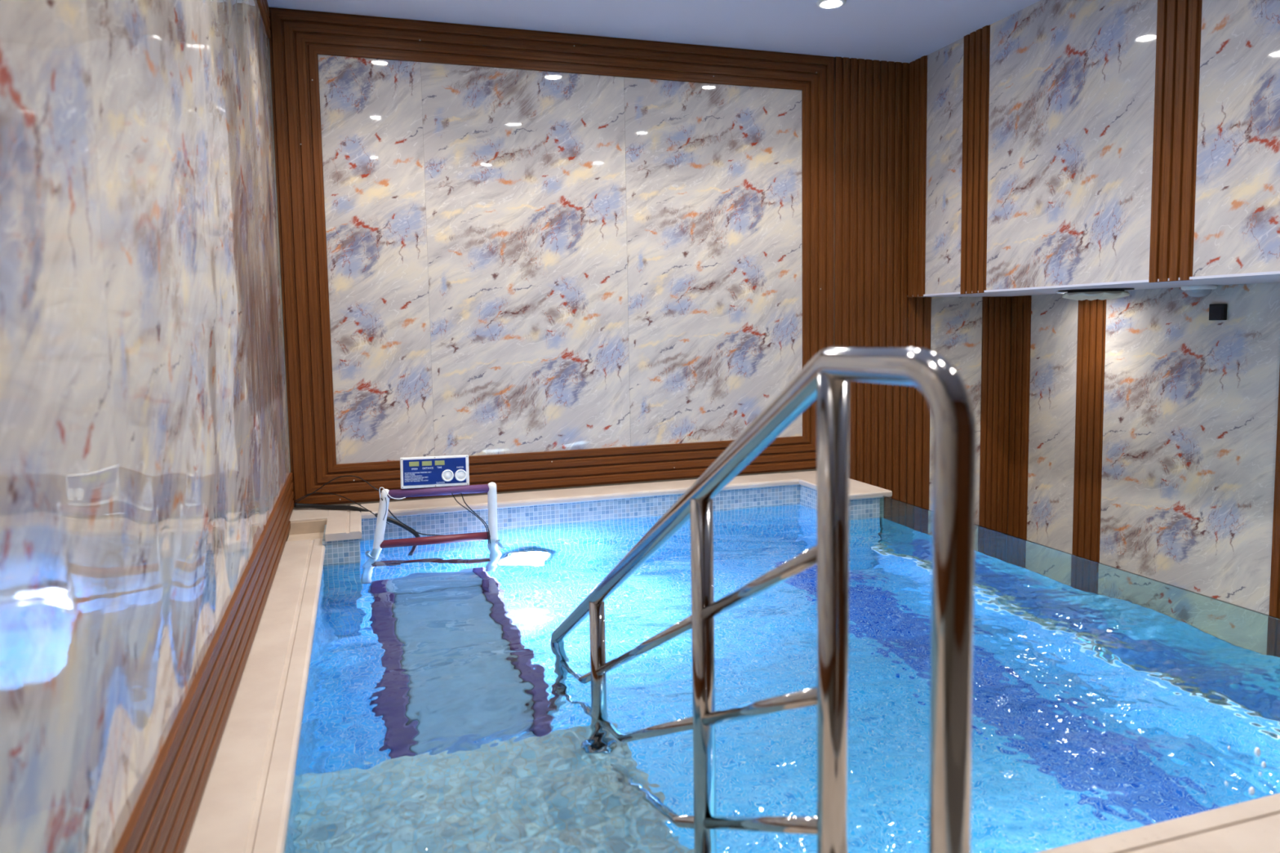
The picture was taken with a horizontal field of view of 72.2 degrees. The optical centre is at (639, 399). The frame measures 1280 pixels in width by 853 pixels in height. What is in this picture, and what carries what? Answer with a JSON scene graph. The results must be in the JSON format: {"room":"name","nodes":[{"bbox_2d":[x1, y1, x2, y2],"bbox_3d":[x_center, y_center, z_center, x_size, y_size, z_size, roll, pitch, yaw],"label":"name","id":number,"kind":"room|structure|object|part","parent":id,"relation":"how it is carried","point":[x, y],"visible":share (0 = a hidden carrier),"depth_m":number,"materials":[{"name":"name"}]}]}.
{"room":"indoor swimming pool","nodes":[
{"label":"indoor swimming pool","id":0,"kind":"room"},
{"bbox_2d":[0,0,289,852],"bbox_3d":[-1.078,0.076,1.789,0.200,4.123,6.900,-2,5,-18],"label":"wall","id":1,"kind":"structure","parent":0,"point":[144,461],"depth_m":1.48,"materials":[{"name":"stone"}]},
{"bbox_2d":[113,472,293,852],"bbox_3d":[-0.933,0.787,1.779,0.016,0.262,6.680,-2,5,-18],"label":"baseboard","id":2,"kind":"structure","parent":1,"relation":"attached to","point":[162,820],"depth_m":2.04,"materials":[{"name":"brown wood"}]},
{"bbox_2d":[257,0,271,38],"bbox_3d":[-0.976,-1.790,1.567,0.016,0.170,6.680,-2,5,-18],"label":"trim","id":3,"kind":"structure","parent":1,"relation":"attached to","point":[263,5],"depth_m":4.52,"materials":[{"name":"brown wood"}]},
{"bbox_2d":[295,475,382,502],"bbox_3d":[-1.633,0.504,4.818,0.643,0.170,0.101,1,5,27],"label":"cable","id":4,"kind":"object","parent":1,"relation":"attached to","point":[346,475],"visible":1,"depth_m":4.89,"materials":[{"name":"black rubber"}]},
{"bbox_2d":[268,38,1012,527],"bbox_3d":[0.364,-0.276,5.761,5.400,4.123,0.200,-2,5,-18],"label":"wall","id":5,"kind":"structure","parent":0,"point":[519,260],"depth_m":5.33,"materials":[{"name":"stone"}]},
{"bbox_2d":[294,492,389,524],"bbox_3d":[-1.628,0.597,4.848,0.632,0.136,0.093,1,5,22],"label":"cable","id":6,"kind":"object","parent":5,"relation":"attached to","point":[314,492],"visible":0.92,"depth_m":4.90,"materials":[{"name":"black rubber"}]},
{"bbox_2d":[268,7,834,505],"bbox_3d":[-0.338,-0.826,5.378,3.465,2.740,0.018,-2,5,-18],"label":"trim","id":7,"kind":"structure","parent":5,"relation":"attached to","point":[298,37],"depth_m":5.13,"materials":[{"name":"brown wood"}]},
{"bbox_2d":[834,56,909,502],"bbox_3d":[1.599,-0.271,6.051,0.577,4.023,0.016,-2,5,-18],"label":"wall panel","id":8,"kind":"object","parent":5,"relation":"attached to","point":[872,103],"depth_m":5.98,"materials":[{"name":"brown wood"}]},
{"bbox_2d":[906,297,931,509],"bbox_3d":[1.979,0.501,6.234,0.189,2.442,0.016,-2,5,-18],"label":"trim","id":9,"kind":"structure","parent":5,"relation":"attached to","point":[919,308],"depth_m":6.20,"materials":[{"name":"brown wood"}]},
{"bbox_2d":[978,296,1011,533],"bbox_3d":[2.602,0.474,6.433,0.254,2.442,0.016,-2,5,-18],"label":"trim","id":10,"kind":"structure","parent":5,"relation":"attached to","point":[996,310],"depth_m":6.39,"materials":[{"name":"brown wood"}]},
{"bbox_2d":[266,0,1040,63],"bbox_3d":[0.817,-2.012,2.243,4.256,0.100,6.900,-2,5,-18],"label":"ceiling","id":11,"kind":"structure","parent":0,"point":[904,31],"depth_m":5.03,"materials":[{"name":"white paint"}]},
{"bbox_2d":[816,0,845,8],"bbox_3d":[1.048,-2.172,4.815,0.160,0.012,0.160,-2,5,-18],"label":"recessed light","id":12,"kind":"object","parent":11,"relation":"in","point":[825,4],"visible":1,"depth_m":4.82,"materials":[{"name":"white plastic"}]},
{"bbox_2d":[906,271,1279,297],"bbox_3d":[3.313,-0.491,3.067,0.890,0.012,6.704,-2,5,-18],"label":"ceiling","id":13,"kind":"structure","parent":0,"point":[1274,276],"depth_m":4.64,"materials":[{"name":"white paint"}]},
{"bbox_2d":[1057,288,1134,300],"bbox_3d":[2.696,-0.619,5.195,0.400,0.061,0.400,-2,5,-18],"label":"ceiling light","id":14,"kind":"object","parent":13,"relation":"attached to","point":[1102,294],"visible":1,"depth_m":5.07,"materials":[{"name":"beige paint"}]},
{"bbox_2d":[1180,284,1217,297],"bbox_3d":[3.070,-0.593,4.822,0.170,0.066,0.170,-2,5,-18],"label":"smoke detector","id":15,"kind":"object","parent":13,"relation":"attached to","point":[1194,291],"visible":1,"depth_m":4.77,"materials":[{"name":"white plastic"}]},
{"bbox_2d":[924,0,1279,293],"bbox_3d":[3.426,-1.329,3.039,1.150,1.679,6.704,-2,5,-18],"label":"wall","id":16,"kind":"structure","parent":0,"point":[1072,82],"depth_m":4.51,"materials":[{"name":"stone"}]},
{"bbox_2d":[907,55,927,297],"bbox_3d":[1.877,-1.490,5.941,0.016,1.584,0.180,-2,5,-18],"label":"trim","id":17,"kind":"structure","parent":16,"relation":"attached to","point":[918,68],"depth_m":5.93,"materials":[{"name":"brown wood"}]},
{"bbox_2d":[960,24,990,293],"bbox_3d":[2.056,-1.447,5.390,0.016,1.584,0.225,-2,5,-18],"label":"trim","id":18,"kind":"structure","parent":16,"relation":"attached to","point":[976,46],"depth_m":5.38,"materials":[{"name":"brown wood"}]},
{"bbox_2d":[1148,0,1202,282],"bbox_3d":[2.484,-1.346,4.071,0.016,1.584,0.224,-2,5,-18],"label":"trim","id":19,"kind":"structure","parent":16,"relation":"attached to","point":[1179,22],"depth_m":4.07,"materials":[{"name":"brown wood"}]},
{"bbox_2d":[1007,282,1279,614],"bbox_3d":[3.879,0.658,3.339,0.270,2.542,6.704,-2,5,-18],"label":"wall","id":20,"kind":"structure","parent":0,"point":[1191,399],"depth_m":5.16,"materials":[{"name":"stone"}]},
{"bbox_2d":[1007,295,1031,539],"bbox_3d":[2.748,0.477,6.375,0.016,2.442,0.182,-2,5,-18],"label":"trim","id":21,"kind":"structure","parent":20,"relation":"attached to","point":[1020,305],"depth_m":6.33,"materials":[{"name":"brown wood"}]},
{"bbox_2d":[1071,298,1106,562],"bbox_3d":[2.943,0.523,5.773,0.016,2.442,0.218,-2,5,-18],"label":"trim","id":22,"kind":"structure","parent":20,"relation":"attached to","point":[1091,315],"depth_m":5.74,"materials":[{"name":"brown wood"}]},
{"bbox_2d":[1208,303,1226,319],"bbox_3d":[3.188,-0.482,4.843,0.032,0.090,0.088,-2,5,-18],"label":"wall socket","id":23,"kind":"object","parent":20,"relation":"attached to","point":[1216,311],"visible":1,"depth_m":4.83,"materials":[{"name":"black plastic"}]},
{"bbox_2d":[1268,368,1279,618],"bbox_3d":[3.357,0.622,4.496,0.016,2.442,0.225,-2,5,-18],"label":"trim","id":24,"kind":"structure","parent":20,"relation":"attached to","point":[1274,596],"depth_m":4.59,"materials":[{"name":"brown wood"}]},
{"bbox_3d":[1.431,2.098,2.759,5.400,0.150,6.900,-2,5,-18],"label":"floor","id":25,"kind":"structure","parent":0,"visible":0},
{"bbox_2d":[183,471,1279,852],"bbox_3d":[0.378,1.346,3.401,3.449,1.274,4.516,-2,5,-18],"label":"swimming pool","id":26,"kind":"object","parent":25,"relation":"on","point":[245,804],"visible":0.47,"depth_m":2.83,"materials":[{"name":"tile"}]},
{"bbox_2d":[293,502,420,537],"bbox_3d":[-1.572,0.861,4.902,0.729,0.566,0.085,-1,5,5],"label":"hose","id":27,"kind":"object","parent":26,"relation":"on","point":[296,504],"visible":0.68,"depth_m":4.88,"materials":[{"name":"black rubber"}]},
{"bbox_2d":[373,454,497,549],"bbox_3d":[-0.850,1.139,3.948,0.766,1.542,1.940,-2,5,-18],"label":"treadmill","id":28,"kind":"object","parent":26,"relation":"in","point":[447,472],"visible":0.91,"depth_m":4.73,"materials":[{"name":"white plastic"}]},
{"bbox_3d":[-1.407,0.939,4.690,0.176,0.923,0.050,-2,5,-18],"label":"handle post","id":29,"kind":"part","parent":28,"relation":"part of","materials":[{"name":"white plastic"}]},
{"bbox_2d":[378,487,405,499],"bbox_3d":[-1.306,0.494,4.632,0.133,0.074,0.041,-2,5,-18],"label":"cord","id":30,"kind":"object","parent":28,"relation":"hanging from","point":[380,487],"visible":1,"depth_m":4.62,"materials":[{"name":"white plastic"}]},
{"bbox_2d":[381,497,444,535],"bbox_3d":[-1.121,0.686,4.782,0.547,0.361,0.095,-2,5,-18],"label":"cable","id":31,"kind":"object","parent":28,"relation":"hanging from","point":[393,516],"visible":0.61,"depth_m":4.78,"materials":[{"name":"black rubber"}]},
{"bbox_3d":[-1.111,0.391,4.753,0.360,0.165,0.055,-1,-1,-18],"label":"control panel","id":32,"kind":"part","parent":28,"relation":"part of","materials":[{"name":"blue plastic"}]},
{"bbox_3d":[-1.104,0.388,4.726,0.330,0.136,0.004,-1,-1,-18],"label":"plate","id":33,"kind":"part","parent":28,"relation":"part of","materials":[{"name":"blue plastic"}]},
{"bbox_2d":[451,493,488,540],"bbox_3d":[-0.926,0.666,4.771,0.210,0.353,0.028,-1,5,-4],"label":"cable","id":34,"kind":"object","parent":28,"relation":"attached to","point":[451,493],"visible":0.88,"depth_m":4.78,"materials":[{"name":"black rubber"}]},
{"bbox_2d":[460,493,490,540],"bbox_3d":[-0.897,0.664,4.785,0.172,0.353,0.030,-1,5,-3],"label":"cable","id":35,"kind":"object","parent":28,"relation":"attached to","point":[460,493],"visible":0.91,"depth_m":4.79,"materials":[{"name":"black rubber"}]},
{"bbox_3d":[-0.804,0.913,4.842,0.052,0.923,0.050,-2,5,-18],"label":"handle post","id":36,"kind":"part","parent":28,"relation":"part of","materials":[{"name":"white plastic"}]},
{"bbox_2d":[551,346,976,852],"bbox_3d":[0.040,0.947,2.172,0.100,2.184,2.340,-2,5,-18],"label":"pool handrail","id":37,"kind":"object","parent":26,"relation":"on","point":[826,378],"visible":0.78,"depth_m":1.29,"materials":[{"name":"silver metal"}]},
{"bbox_3d":[-0.126,0.920,2.685,0.047,0.619,0.047,-2,5,-18],"label":"post","id":38,"kind":"part","parent":37,"relation":"part of","materials":[{"name":"silver metal"}]},
{"bbox_3d":[0.134,0.663,1.841,0.047,0.921,0.047,-2,5,-18],"label":"post","id":39,"kind":"part","parent":37,"relation":"part of","materials":[{"name":"silver metal"}]},
{"bbox_3d":[0.290,0.426,1.322,0.047,0.933,0.047,-2,5,-18],"label":"post","id":40,"kind":"part","parent":37,"relation":"part of","materials":[{"name":"silver metal"}]},
{"bbox_2d":[284,503,1279,852],"bbox_3d":[0.308,1.393,3.553,3.206,1.122,4.000,-2,5,-18],"label":"pool water","id":41,"kind":"object","parent":26,"relation":"in","point":[442,713],"visible":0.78,"depth_m":2.67,"materials":[{"name":"blue liquid"}]},
{"bbox_2d":[1224,746,1266,795],"bbox_3d":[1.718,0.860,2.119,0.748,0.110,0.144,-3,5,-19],"label":"water splash","id":42,"kind":"object","parent":41,"relation":"on","point":[1257,751],"visible":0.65,"depth_m":2.06,"materials":[{"name":"white liquid"}]},
{"bbox_2d":[880,495,1279,657],"bbox_3d":[1.914,1.062,3.753,0.012,0.764,3.190,-2,5,-18],"label":"glass panel","id":43,"kind":"object","parent":26,"relation":"on","point":[1237,625],"visible":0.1,"depth_m":3.56,"materials":[{"name":"teal"}]}
]}

